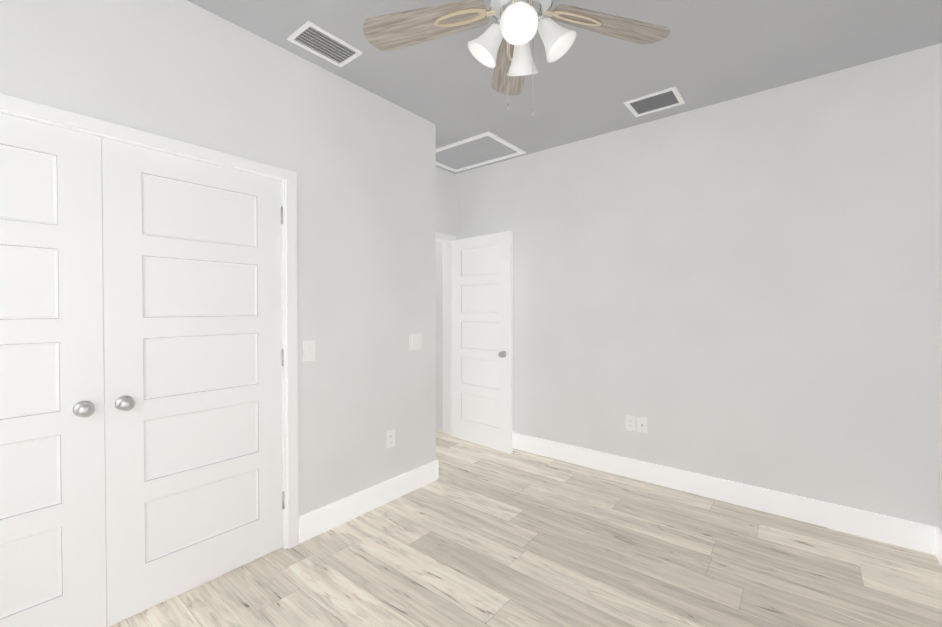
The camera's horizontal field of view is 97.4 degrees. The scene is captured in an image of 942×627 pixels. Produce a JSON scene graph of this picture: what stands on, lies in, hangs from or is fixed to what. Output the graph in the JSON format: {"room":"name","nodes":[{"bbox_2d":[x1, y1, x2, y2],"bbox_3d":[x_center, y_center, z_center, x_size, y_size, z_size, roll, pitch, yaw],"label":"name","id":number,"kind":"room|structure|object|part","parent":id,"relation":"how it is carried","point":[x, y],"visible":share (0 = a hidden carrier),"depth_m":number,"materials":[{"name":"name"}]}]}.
{"room":"empty bedroom","nodes":[
{"label":"empty bedroom","id":0,"kind":"room"},
{"bbox_2d":[0,0,435,524],"bbox_3d":[-1.301,-0.069,2.037,0.115,2.760,3.130,1,1,39],"label":"wall","id":1,"kind":"structure","parent":0,"point":[360,161],"depth_m":2.44,"materials":[{"name":"paint"}]},
{"bbox_2d":[0,113,105,626],"bbox_3d":[-1.738,0.297,1.403,0.100,2.025,0.752,1,1,39],"label":"closet door","id":2,"kind":"structure","parent":1,"relation":"in","point":[52,523],"depth_m":1.59,"materials":[{"name":"white wood"}]},
{"bbox_2d":[0,93,298,548],"bbox_3d":[-1.542,0.266,1.730,0.131,2.099,1.644,1,1,39],"label":"trim","id":3,"kind":"structure","parent":1,"relation":"attached to","point":[38,112],"depth_m":2.28,"materials":[{"name":"white wood"}]},
{"bbox_2d":[101,138,284,626],"bbox_3d":[-1.264,0.289,1.992,0.100,2.025,0.752,1,1,39],"label":"closet door","id":4,"kind":"structure","parent":1,"relation":"in","point":[193,356],"depth_m":1.94,"materials":[{"name":"white wood"}]},
{"bbox_2d":[303,341,314,360],"bbox_3d":[-0.934,0.217,2.394,0.012,0.116,0.072,1,1,39],"label":"light switch","id":5,"kind":"object","parent":1,"relation":"attached to","point":[308,350],"visible":1,"depth_m":2.39,"materials":[{"name":"white plastic"}]},
{"bbox_2d":[299,460,437,542],"bbox_3d":[-0.618,1.227,2.798,0.014,0.150,1.143,1,1,39],"label":"baseboard","id":6,"kind":"structure","parent":1,"relation":"attached to","point":[311,524],"depth_m":2.68,"materials":[{"name":"white wood"}]},
{"bbox_2d":[386,429,394,447],"bbox_3d":[-0.556,0.871,2.875,0.008,0.116,0.072,1,1,39],"label":"electrical outlet","id":7,"kind":"object","parent":1,"relation":"attached to","point":[390,434],"visible":1,"depth_m":2.87,"materials":[{"name":"white plastic"}]},
{"bbox_2d":[409,334,420,349],"bbox_3d":[-0.407,0.208,3.048,0.012,0.116,0.118,1,1,39],"label":"light switch","id":8,"kind":"object","parent":1,"relation":"attached to","point":[414,341],"visible":1,"depth_m":3.04,"materials":[{"name":"white plastic"}]},
{"bbox_2d":[436,167,454,235],"bbox_3d":[-0.522,-0.095,4.055,0.115,2.760,0.989,1,1,39],"label":"wall","id":9,"kind":"structure","parent":0,"point":[445,201],"depth_m":4.27,"materials":[{"name":"paint"}]},
{"bbox_2d":[436,232,455,434],"bbox_3d":[-0.497,0.236,4.091,0.147,2.099,0.908,1,1,39],"label":"trim","id":10,"kind":"structure","parent":9,"relation":"attached to","point":[446,240],"depth_m":4.38,"materials":[{"name":"white wood"}]},
{"bbox_2d":[106,429,941,626],"bbox_3d":[-0.226,1.345,2.560,4.925,0.080,5.265,1,1,39],"label":"floor","id":11,"kind":"structure","parent":0,"point":[475,535],"depth_m":2.13,"materials":[{"name":"brown wood"}]},
{"bbox_2d":[187,0,941,173],"bbox_3d":[-0.226,-1.495,2.524,4.925,0.080,5.265,1,1,39],"label":"ceiling","id":12,"kind":"structure","parent":0,"point":[589,83],"depth_m":2.34,"materials":[{"name":"paint"}]},
{"bbox_2d":[287,21,362,67],"bbox_3d":[-0.786,-1.449,2.241,0.215,0.013,0.325,1,1,39],"label":"ceiling vent","id":13,"kind":"object","parent":12,"relation":"in","point":[311,37],"visible":1,"depth_m":2.23,"materials":[{"name":"white metal"}]},
{"bbox_2d":[436,131,525,171],"bbox_3d":[-0.009,-1.466,3.811,0.850,0.012,0.570,1,1,39],"label":"attic access hatch","id":14,"kind":"object","parent":12,"relation":"attached to","point":[478,150],"visible":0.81,"depth_m":3.77,"materials":[{"name":"white"}]},
{"bbox_2d":[363,0,669,115],"bbox_3d":[0.167,-1.098,1.516,1.273,0.689,1.237,1,1,39],"label":"ceiling fan","id":15,"kind":"object","parent":12,"relation":"hanging from","point":[501,45],"visible":1,"depth_m":1.64,"materials":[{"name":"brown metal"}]},
{"bbox_3d":[-0.193,-1.169,1.679,0.530,0.040,0.165,0,1,18],"label":"blade","id":16,"kind":"part","parent":15,"relation":"part of","materials":[{"name":"brown wood"}]},
{"bbox_3d":[0.050,-1.024,1.575,0.136,0.147,0.127,1,1,39],"label":"lamp shade","id":17,"kind":"part","parent":15,"relation":"part of","materials":[{"name":"white glass"}]},
{"bbox_3d":[0.187,-1.173,1.956,0.165,0.040,0.530,0,1,0],"label":"blade","id":18,"kind":"part","parent":15,"relation":"part of","materials":[{"name":"brown wood"}]},
{"bbox_3d":[0.172,-1.044,1.448,0.047,0.078,0.059,1,1,39],"label":"bulb","id":19,"kind":"part","parent":15,"relation":"part of","materials":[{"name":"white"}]},
{"bbox_3d":[0.171,-1.022,1.420,0.127,0.147,0.136,1,1,39],"label":"lamp shade","id":20,"kind":"part","parent":15,"relation":"part of","materials":[{"name":"white glass"}]},
{"bbox_3d":[0.205,-1.025,1.696,0.127,0.147,0.136,1,1,39],"label":"lamp shade","id":21,"kind":"part","parent":15,"relation":"part of","materials":[{"name":"white glass"}]},
{"bbox_3d":[0.258,-1.089,1.550,0.074,0.052,0.057,1,1,39],"label":"arm","id":22,"kind":"part","parent":15,"relation":"part of"},
{"bbox_3d":[0.326,-1.023,1.540,0.136,0.147,0.127,1,1,39],"label":"lamp shade","id":23,"kind":"part","parent":15,"relation":"part of","materials":[{"name":"white glass"}]},
{"bbox_3d":[0.568,-1.169,1.680,0.530,0.040,0.165,0,1,-18],"label":"blade","id":24,"kind":"part","parent":15,"relation":"part of","materials":[{"name":"brown wood"}]},
{"bbox_2d":[624,86,684,116],"bbox_3d":[1.267,-1.456,2.860,0.330,0.007,0.270,1,1,39],"label":"ceiling vent","id":25,"kind":"object","parent":12,"relation":"in","point":[656,101],"visible":1,"depth_m":2.85,"materials":[{"name":"white metal"}]},
{"bbox_2d":[436,43,941,527],"bbox_3d":[0.743,-0.091,3.744,4.925,2.760,0.115,1,1,39],"label":"wall","id":26,"kind":"structure","parent":0,"point":[746,289],"depth_m":2.77,"materials":[{"name":"paint"}]},
{"bbox_2d":[452,231,511,453],"bbox_3d":[0.090,0.263,4.036,0.765,2.025,0.165,1,1,44],"label":"entry door","id":27,"kind":"structure","parent":26,"relation":"in","point":[482,332],"depth_m":3.99,"materials":[{"name":"white wood"}]},
{"bbox_2d":[626,415,635,430],"bbox_3d":[1.259,0.866,3.262,0.072,0.116,0.008,1,1,39],"label":"electrical outlet","id":28,"kind":"object","parent":26,"relation":"attached to","point":[630,423],"visible":1,"depth_m":3.26,"materials":[{"name":"white plastic"}]},
{"bbox_2d":[637,417,646,433],"bbox_3d":[1.324,0.866,3.203,0.072,0.116,0.018,1,1,39],"label":"electrical outlet","id":29,"kind":"object","parent":26,"relation":"attached to","point":[641,425],"visible":1,"depth_m":3.20,"materials":[{"name":"white plastic"}]},
{"bbox_2d":[512,432,930,553],"bbox_3d":[1.177,1.220,3.328,3.436,0.150,0.014,1,1,39],"label":"baseboard","id":30,"kind":"structure","parent":26,"relation":"attached to","point":[887,529],"depth_m":2.77,"materials":[{"name":"white wood"}]},
{"bbox_2d":[939,325,941,532],"bbox_3d":[1.287,-0.050,0.587,0.115,2.760,4.119,1,1,39],"label":"wall","id":31,"kind":"structure","parent":0,"point":[940,495],"depth_m":2.22,"materials":[{"name":"paint"}]},
{"bbox_2d":[931,526,941,565],"bbox_3d":[1.271,1.253,0.690,0.018,0.150,4.004,1,1,39],"label":"baseboard","id":32,"kind":"structure","parent":31,"relation":"attached to","point":[936,535],"depth_m":2.22,"materials":[{"name":"white wood"}]}
]}

